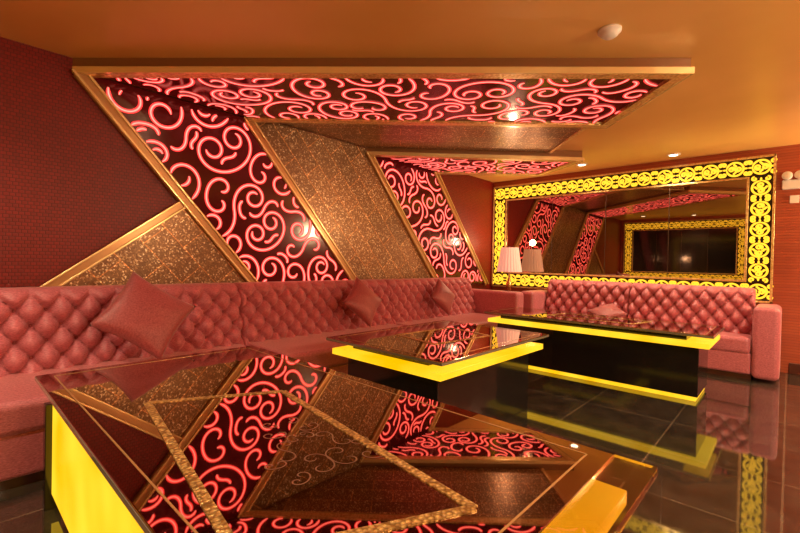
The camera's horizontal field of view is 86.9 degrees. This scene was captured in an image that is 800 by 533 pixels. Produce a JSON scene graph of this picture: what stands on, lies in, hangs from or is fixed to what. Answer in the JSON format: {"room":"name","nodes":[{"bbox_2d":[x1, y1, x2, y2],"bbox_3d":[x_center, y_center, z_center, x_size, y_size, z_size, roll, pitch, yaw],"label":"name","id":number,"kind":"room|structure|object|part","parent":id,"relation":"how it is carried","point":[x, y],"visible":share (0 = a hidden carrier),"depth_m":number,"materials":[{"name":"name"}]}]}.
{"room":"entertainment venue","nodes":[
{"label":"entertainment venue","id":0,"kind":"room"},
{"bbox_2d":[0,37,493,289],"bbox_3d":[-0.969,-0.184,4.355,0.123,2.444,7.462,2,1,43],"label":"wall","id":1,"kind":"structure","parent":0,"point":[72,185],"depth_m":2.84,"materials":[{"name":"red paper"}]},
{"bbox_2d":[39,199,244,286],"bbox_3d":[-1.867,-0.125,3.260,0.043,0.841,1.677,2,1,43],"label":"panel","id":2,"kind":"object","parent":1,"relation":"attached to","point":[169,247],"visible":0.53,"depth_m":3.27,"materials":[{"name":"tile"}]},
{"bbox_3d":[-2.080,-0.127,3.037,0.033,0.835,1.053,2,1,43],"label":"bronze frame","id":3,"kind":"part","parent":2,"relation":"part of","materials":[{"name":"brown metal"}]},
{"bbox_2d":[73,73,355,281],"bbox_3d":[-1.321,-0.530,3.840,0.041,1.630,2.663,2,1,43],"label":"light panel","id":4,"kind":"object","parent":1,"relation":"attached to","point":[128,99],"visible":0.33,"depth_m":3.65,"materials":[{"name":"red glass"}]},
{"bbox_2d":[71,68,249,281],"bbox_3d":[-1.741,-0.533,3.346,0.013,1.583,1.396,2,1,43],"label":"gold lip","id":5,"kind":"object","parent":4,"relation":"attached to","point":[73,69],"visible":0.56,"depth_m":3.20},
{"bbox_3d":[-1.732,-0.533,3.393,0.041,1.630,1.449,2,1,43],"label":"bronze frame","id":6,"kind":"part","parent":4,"relation":"part of","materials":[{"name":"brown"}]},
{"bbox_2d":[88,75,257,281],"bbox_3d":[-1.686,-0.533,3.406,0.013,1.583,1.396,2,1,43],"label":"gold lip","id":7,"kind":"object","parent":4,"relation":"attached to","point":[89,76],"visible":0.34,"depth_m":3.27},
{"bbox_2d":[106,87,347,281],"bbox_3d":[-1.313,-0.525,3.832,0.004,1.504,2.293,2,1,43],"label":"decorative scroll pattern","id":8,"kind":"object","parent":4,"relation":"attached to","point":[138,108],"visible":0.94,"depth_m":3.70,"materials":[{"name":"red"}]},
{"bbox_2d":[244,117,352,279],"bbox_3d":[-0.918,-0.526,4.238,0.013,1.583,1.396,2,1,43],"label":"gold lip","id":9,"kind":"object","parent":4,"relation":"attached to","point":[246,120],"visible":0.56,"depth_m":4.12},
{"bbox_3d":[-0.909,-0.526,4.285,0.041,1.630,1.449,2,1,43],"label":"bronze frame","id":10,"kind":"part","parent":4,"relation":"part of","materials":[{"name":"brown"}]},
{"bbox_2d":[253,121,355,277],"bbox_3d":[-0.863,-0.525,4.298,0.013,1.583,1.396,2,1,43],"label":"gold lip","id":11,"kind":"object","parent":4,"relation":"attached to","point":[255,123],"visible":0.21,"depth_m":4.18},
{"bbox_2d":[257,123,430,279],"bbox_3d":[-0.420,-0.543,4.833,0.015,1.615,2.771,2,1,43],"label":"wall panel","id":12,"kind":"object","parent":1,"relation":"attached to","point":[337,179],"depth_m":4.68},
{"bbox_2d":[366,154,486,285],"bbox_3d":[0.506,-0.514,5.819,0.041,1.630,2.687,2,1,43],"label":"light panel","id":13,"kind":"object","parent":1,"relation":"attached to","point":[402,168],"visible":0.61,"depth_m":5.70,"materials":[{"name":"red glass"}]},
{"bbox_3d":[0.086,-0.517,5.364,0.041,1.630,1.449,2,1,43],"label":"bronze frame","id":14,"kind":"part","parent":13,"relation":"part of","materials":[{"name":"brown"}]},
{"bbox_2d":[367,151,437,277],"bbox_3d":[0.077,-0.517,5.317,0.013,1.583,1.396,2,1,43],"label":"gold lip","id":15,"kind":"object","parent":13,"relation":"attached to","point":[367,151],"visible":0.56,"depth_m":5.21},
{"bbox_2d":[380,161,481,281],"bbox_3d":[0.536,-0.513,5.835,0.004,1.494,2.319,2,1,43],"label":"lights","id":16,"kind":"object","parent":13,"relation":"attached to","point":[387,163],"visible":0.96,"depth_m":5.74,"materials":[{"name":"red"}]},
{"bbox_3d":[0.926,-0.510,6.274,0.041,1.630,1.449,2,1,43],"label":"bronze frame","id":17,"kind":"part","parent":13,"relation":"part of","materials":[{"name":"brown"}]},
{"bbox_2d":[435,172,488,283],"bbox_3d":[0.917,-0.510,6.227,0.013,1.583,1.396,2,1,43],"label":"gold lip","id":18,"kind":"object","parent":13,"relation":"attached to","point":[435,172],"visible":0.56,"depth_m":6.17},
{"bbox_2d":[0,0,799,181],"bbox_3d":[1.151,-1.401,2.409,5.822,0.123,7.462,2,1,43],"label":"ceiling","id":19,"kind":"structure","parent":0,"point":[743,92],"depth_m":2.53,"materials":[{"name":"orange paint"}]},
{"bbox_2d":[72,58,694,128],"bbox_3d":[0.075,-1.316,3.076,3.181,0.107,3.438,2,1,43],"label":"soffit","id":20,"kind":"structure","parent":19,"relation":"attached to","point":[485,92],"depth_m":3.00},
{"bbox_2d":[280,123,580,151],"bbox_3d":[0.204,-1.360,4.328,3.076,0.040,1.073,1,1,1],"label":"soffit","id":21,"kind":"object","parent":19,"relation":"attached to","point":[535,139],"depth_m":4.33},
{"bbox_2d":[548,128,586,152],"bbox_3d":[1.726,-1.301,4.304,0.041,0.016,1.073,1,1,-1],"label":"gold edge","id":22,"kind":"object","parent":21,"relation":"attached to","point":[575,134],"visible":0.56,"depth_m":4.31,"materials":[{"name":"gold metal"}]},
{"bbox_2d":[365,148,583,175],"bbox_3d":[1.024,-1.310,5.075,1.873,0.124,2.281,2,1,43],"label":"soffit","id":23,"kind":"structure","parent":19,"relation":"attached to","point":[440,161],"depth_m":5.02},
{"bbox_2d":[598,24,621,39],"bbox_3d":[1.185,-1.316,2.388,0.123,0.046,0.123,2,1,43],"label":"smoke detector","id":24,"kind":"object","parent":19,"relation":"attached to","point":[610,31],"visible":1,"depth_m":2.36,"materials":[{"name":"white plastic"}]},
{"bbox_2d":[667,153,680,156],"bbox_3d":[3.239,-1.319,5.000,0.139,0.012,0.139,2,1,43],"label":"recessed light","id":25,"kind":"object","parent":19,"relation":"in","point":[672,154],"visible":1,"depth_m":4.97,"materials":[{"name":"white plastic"}]},
{"bbox_2d":[0,368,799,532],"bbox_3d":[1.097,1.165,2.437,5.822,0.123,7.462,2,1,43],"label":"floor","id":26,"kind":"structure","parent":0,"point":[727,460],"depth_m":2.64,"materials":[{"name":"tile"}]},
{"bbox_2d":[0,277,523,490],"bbox_3d":[-0.804,0.598,3.683,0.935,0.902,6.298,2,1,43],"label":"tufted sofa","id":27,"kind":"object","parent":26,"relation":"on","point":[44,330],"visible":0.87,"depth_m":3.17,"materials":[{"name":"red leather"}]},
{"bbox_2d":[0,344,244,437],"bbox_3d":[-1.660,0.707,2.603,0.689,0.164,1.735,2,1,43],"label":"seat cushion","id":28,"kind":"object","parent":27,"relation":"on","point":[22,401],"depth_m":2.14,"materials":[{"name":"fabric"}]},
{"bbox_2d":[87,271,195,358],"bbox_3d":[-1.630,0.313,2.718,0.581,0.559,0.272,1,1,-27],"label":"throw pillow","id":29,"kind":"object","parent":27,"relation":"on","point":[144,315],"visible":1,"depth_m":2.65,"materials":[{"name":"fabric"}]},
{"bbox_2d":[247,324,401,367],"bbox_3d":[-0.473,0.718,3.890,0.689,0.164,1.743,2,1,43],"label":"seat cushion","id":30,"kind":"object","parent":27,"relation":"on","point":[313,347],"depth_m":3.44,"materials":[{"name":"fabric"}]},
{"bbox_2d":[343,276,381,327],"bbox_3d":[-0.359,0.344,4.145,0.496,0.487,0.222,1,1,-26],"label":"throw pillow","id":31,"kind":"object","parent":27,"relation":"on","point":[361,299],"visible":1,"depth_m":4.07,"materials":[{"name":"fabric"}]},
{"bbox_2d":[431,278,454,314],"bbox_3d":[0.529,0.368,5.133,0.195,0.452,0.487,2,1,43],"label":"throw pillow","id":32,"kind":"object","parent":27,"relation":"on","point":[442,296],"visible":1,"depth_m":5.06,"materials":[{"name":"fabric"}]},
{"bbox_2d":[396,313,499,326],"bbox_3d":[0.692,0.728,5.152,0.689,0.164,1.670,2,1,43],"label":"seat cushion","id":33,"kind":"object","parent":27,"relation":"on","point":[472,318],"depth_m":5.14,"materials":[{"name":"fabric"}]},
{"bbox_3d":[1.270,0.686,5.910,0.902,0.713,0.211,2,1,43],"label":"arm","id":34,"kind":"part","parent":27,"relation":"part of","materials":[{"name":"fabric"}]},
{"bbox_2d":[35,346,657,532],"bbox_3d":[-0.463,0.792,1.492,2.175,0.577,1.020,2,1,43],"label":"coffee table","id":35,"kind":"object","parent":26,"relation":"on","point":[247,439],"visible":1,"depth_m":1.17,"materials":[{"name":"glass"}]},
{"bbox_3d":[-1.528,0.826,1.855,0.049,0.458,0.057,2,1,43],"label":"corner post","id":36,"kind":"part","parent":35,"relation":"part of","materials":[{"name":"black"}]},
{"bbox_2d":[52,406,143,532],"bbox_3d":[-0.476,0.798,1.498,2.087,0.433,0.910,2,1,43],"label":"light","id":37,"kind":"object","parent":35,"relation":"attached to","point":[86,502],"depth_m":1.45,"materials":[{"name":"yellow plastic"}]},
{"bbox_3d":[0.303,0.542,0.787,0.106,0.023,1.017,2,1,43],"label":"clear glass","id":38,"kind":"part","parent":35,"relation":"part of","materials":[{"name":"brown"}]},
{"bbox_2d":[326,320,548,420],"bbox_3d":[0.312,0.790,3.098,1.004,0.577,1.364,2,1,43],"label":"coffee table","id":39,"kind":"object","parent":26,"relation":"on","point":[480,369],"visible":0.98,"depth_m":2.79,"materials":[{"name":"glass"}]},
{"bbox_2d":[332,342,542,381],"bbox_3d":[0.316,0.601,3.096,0.943,0.041,1.304,2,1,43],"label":"light","id":40,"kind":"object","parent":39,"relation":"on","point":[430,371],"depth_m":2.63,"materials":[{"name":"yellow plastic"}]},
{"bbox_3d":[0.318,0.517,3.095,1.000,0.023,1.361,2,1,43],"label":"glass","id":41,"kind":"part","parent":39,"relation":"part of","materials":[{"name":"glass"}]},
{"bbox_2d":[484,307,724,400],"bbox_3d":[1.958,0.811,4.307,2.078,0.577,0.766,2,1,43],"label":"coffee table","id":42,"kind":"object","parent":26,"relation":"on","point":[667,358],"visible":1,"depth_m":3.90,"materials":[{"name":"black glass"}]},
{"bbox_2d":[488,316,719,349],"bbox_3d":[1.962,0.622,4.305,2.017,0.041,0.705,2,1,43],"label":"light","id":43,"kind":"object","parent":42,"relation":"on","point":[696,343],"depth_m":3.90,"materials":[{"name":"yellow plastic"}]},
{"bbox_3d":[1.964,0.538,4.304,2.075,0.023,0.763,2,1,43],"label":"glass","id":44,"kind":"part","parent":42,"relation":"part of","materials":[{"name":"glass"}]},
{"bbox_2d":[528,365,704,400],"bbox_3d":[1.952,1.082,4.310,1.829,0.037,0.517,2,1,43],"label":"light","id":45,"kind":"object","parent":42,"relation":"attached to","point":[682,395],"depth_m":3.89,"materials":[{"name":"yellow plastic"}]},
{"bbox_2d":[522,279,781,380],"bbox_3d":[2.860,0.658,5.188,2.706,0.902,0.656,2,1,43],"label":"tufted sofa","id":46,"kind":"object","parent":26,"relation":"on","point":[749,345],"visible":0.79,"depth_m":4.72,"materials":[{"name":"red leather"}]},
{"bbox_3d":[1.931,0.699,6.023,0.211,0.713,0.623,2,1,43],"label":"arm","id":47,"kind":"part","parent":46,"relation":"part of","materials":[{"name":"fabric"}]},
{"bbox_2d":[587,303,627,316],"bbox_3d":[2.548,0.565,5.198,0.328,0.199,0.360,1,1,-5],"label":"throw pillow","id":48,"kind":"object","parent":46,"relation":"on","point":[611,309],"visible":0.66,"depth_m":5.15,"materials":[{"name":"fabric"}]},
{"bbox_2d":[710,332,751,352],"bbox_3d":[3.177,0.784,4.750,1.202,0.164,0.410,2,1,43],"label":"seat cushion","id":49,"kind":"object","parent":46,"relation":"on","point":[729,342],"depth_m":4.31,"materials":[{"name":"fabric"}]},
{"bbox_3d":[3.764,0.756,4.331,0.211,0.713,0.623,2,1,43],"label":"arm","id":50,"kind":"part","parent":46,"relation":"part of","materials":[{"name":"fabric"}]},
{"bbox_3d":[1.552,0.761,6.350,0.459,0.615,0.459,2,1,43],"label":"side table","id":51,"kind":"object","parent":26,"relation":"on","visible":0},
{"bbox_2d":[497,247,521,290],"bbox_3d":[1.636,0.087,6.322,0.367,0.738,0.367,2,1,43],"label":"table lamp","id":52,"kind":"object","parent":51,"relation":"on","point":[509,259],"visible":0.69,"depth_m":6.20,"materials":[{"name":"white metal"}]},
{"bbox_3d":[1.633,0.271,6.324,0.164,0.369,0.164,2,1,43],"label":"stem","id":53,"kind":"part","parent":52,"relation":"part of","materials":[{"name":"gold metal"}]},
{"bbox_3d":[1.640,-0.102,6.320,0.367,0.361,0.367,2,1,43],"label":"lamp shade","id":54,"kind":"part","parent":52,"relation":"part of","materials":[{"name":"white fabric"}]},
{"bbox_2d":[492,144,799,372],"bbox_3d":[3.613,-0.096,5.119,5.576,2.444,0.123,2,1,43],"label":"wall","id":55,"kind":"structure","parent":0,"point":[786,265],"depth_m":4.55,"materials":[{"name":"red paint"}]},
{"bbox_2d":[491,154,777,303],"bbox_3d":[2.798,-0.449,5.761,3.476,1.624,0.039,2,1,43],"label":"wall mirror","id":56,"kind":"object","parent":55,"relation":"attached to","point":[712,223],"visible":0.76,"depth_m":5.40,"materials":[{"name":"yellow mirror"}]},
{"bbox_3d":[1.528,-0.488,6.918,0.023,1.624,0.016,2,1,43],"label":"gold frame","id":57,"kind":"part","parent":56,"relation":"part of","materials":[{"name":"gold metal"}]},
{"bbox_3d":[1.692,-0.483,6.767,0.023,1.132,0.016,2,1,43],"label":"gold frame","id":58,"kind":"part","parent":56,"relation":"part of","materials":[{"name":"gold metal"}]},
{"bbox_3d":[2.778,0.128,5.759,3.014,0.023,0.016,2,1,43],"label":"gold frame","id":59,"kind":"part","parent":56,"relation":"part of","materials":[{"name":"gold metal"}]},
{"bbox_2d":[506,179,746,279],"bbox_3d":[2.807,-0.449,5.770,2.968,1.132,0.015,2,1,43],"label":"mirror glass","id":60,"kind":"object","parent":56,"relation":"on","point":[695,230],"depth_m":5.49,"materials":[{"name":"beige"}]},
{"bbox_3d":[2.803,-1.026,5.746,3.014,0.023,0.016,2,1,43],"label":"gold frame","id":61,"kind":"part","parent":56,"relation":"part of","materials":[{"name":"gold metal"}]},
{"bbox_3d":[2.774,0.351,5.762,3.460,0.023,0.016,2,1,43],"label":"gold frame","id":62,"kind":"part","parent":56,"relation":"part of","materials":[{"name":"gold metal"}]},
{"bbox_3d":[2.807,-1.249,5.744,3.460,0.023,0.016,2,1,43],"label":"gold frame","id":63,"kind":"part","parent":56,"relation":"part of","materials":[{"name":"gold metal"}]},
{"bbox_3d":[3.889,-0.414,4.738,0.023,1.132,0.016,2,1,43],"label":"gold frame","id":64,"kind":"part","parent":56,"relation":"part of","materials":[{"name":"gold metal"}]},
{"bbox_3d":[4.053,-0.409,4.587,0.023,1.624,0.016,2,1,43],"label":"gold frame","id":65,"kind":"part","parent":56,"relation":"part of","materials":[{"name":"gold metal"}]},
{"bbox_2d":[782,170,799,189],"bbox_3d":[4.170,-0.916,4.474,0.189,0.184,0.079,2,1,43],"label":"emergency light","id":66,"kind":"object","parent":55,"relation":"attached to","point":[787,184],"visible":1,"depth_m":4.47,"materials":[{"name":"white plastic"}]},
{"bbox_2d":[789,363,799,374],"bbox_3d":[4.871,1.109,3.851,1.952,0.115,0.020,2,1,43],"label":"baseboard","id":67,"kind":"structure","parent":55,"relation":"attached to","point":[794,368],"depth_m":4.47,"materials":[{"name":"brown wood"}]},
{"bbox_2d":[790,195,798,202],"bbox_3d":[4.198,-0.717,4.494,0.074,0.082,0.010,2,1,43],"label":"wall socket","id":68,"kind":"object","parent":55,"relation":"attached to","point":[793,198],"visible":1,"depth_m":4.49,"materials":[{"name":"white plastic"}]}
]}

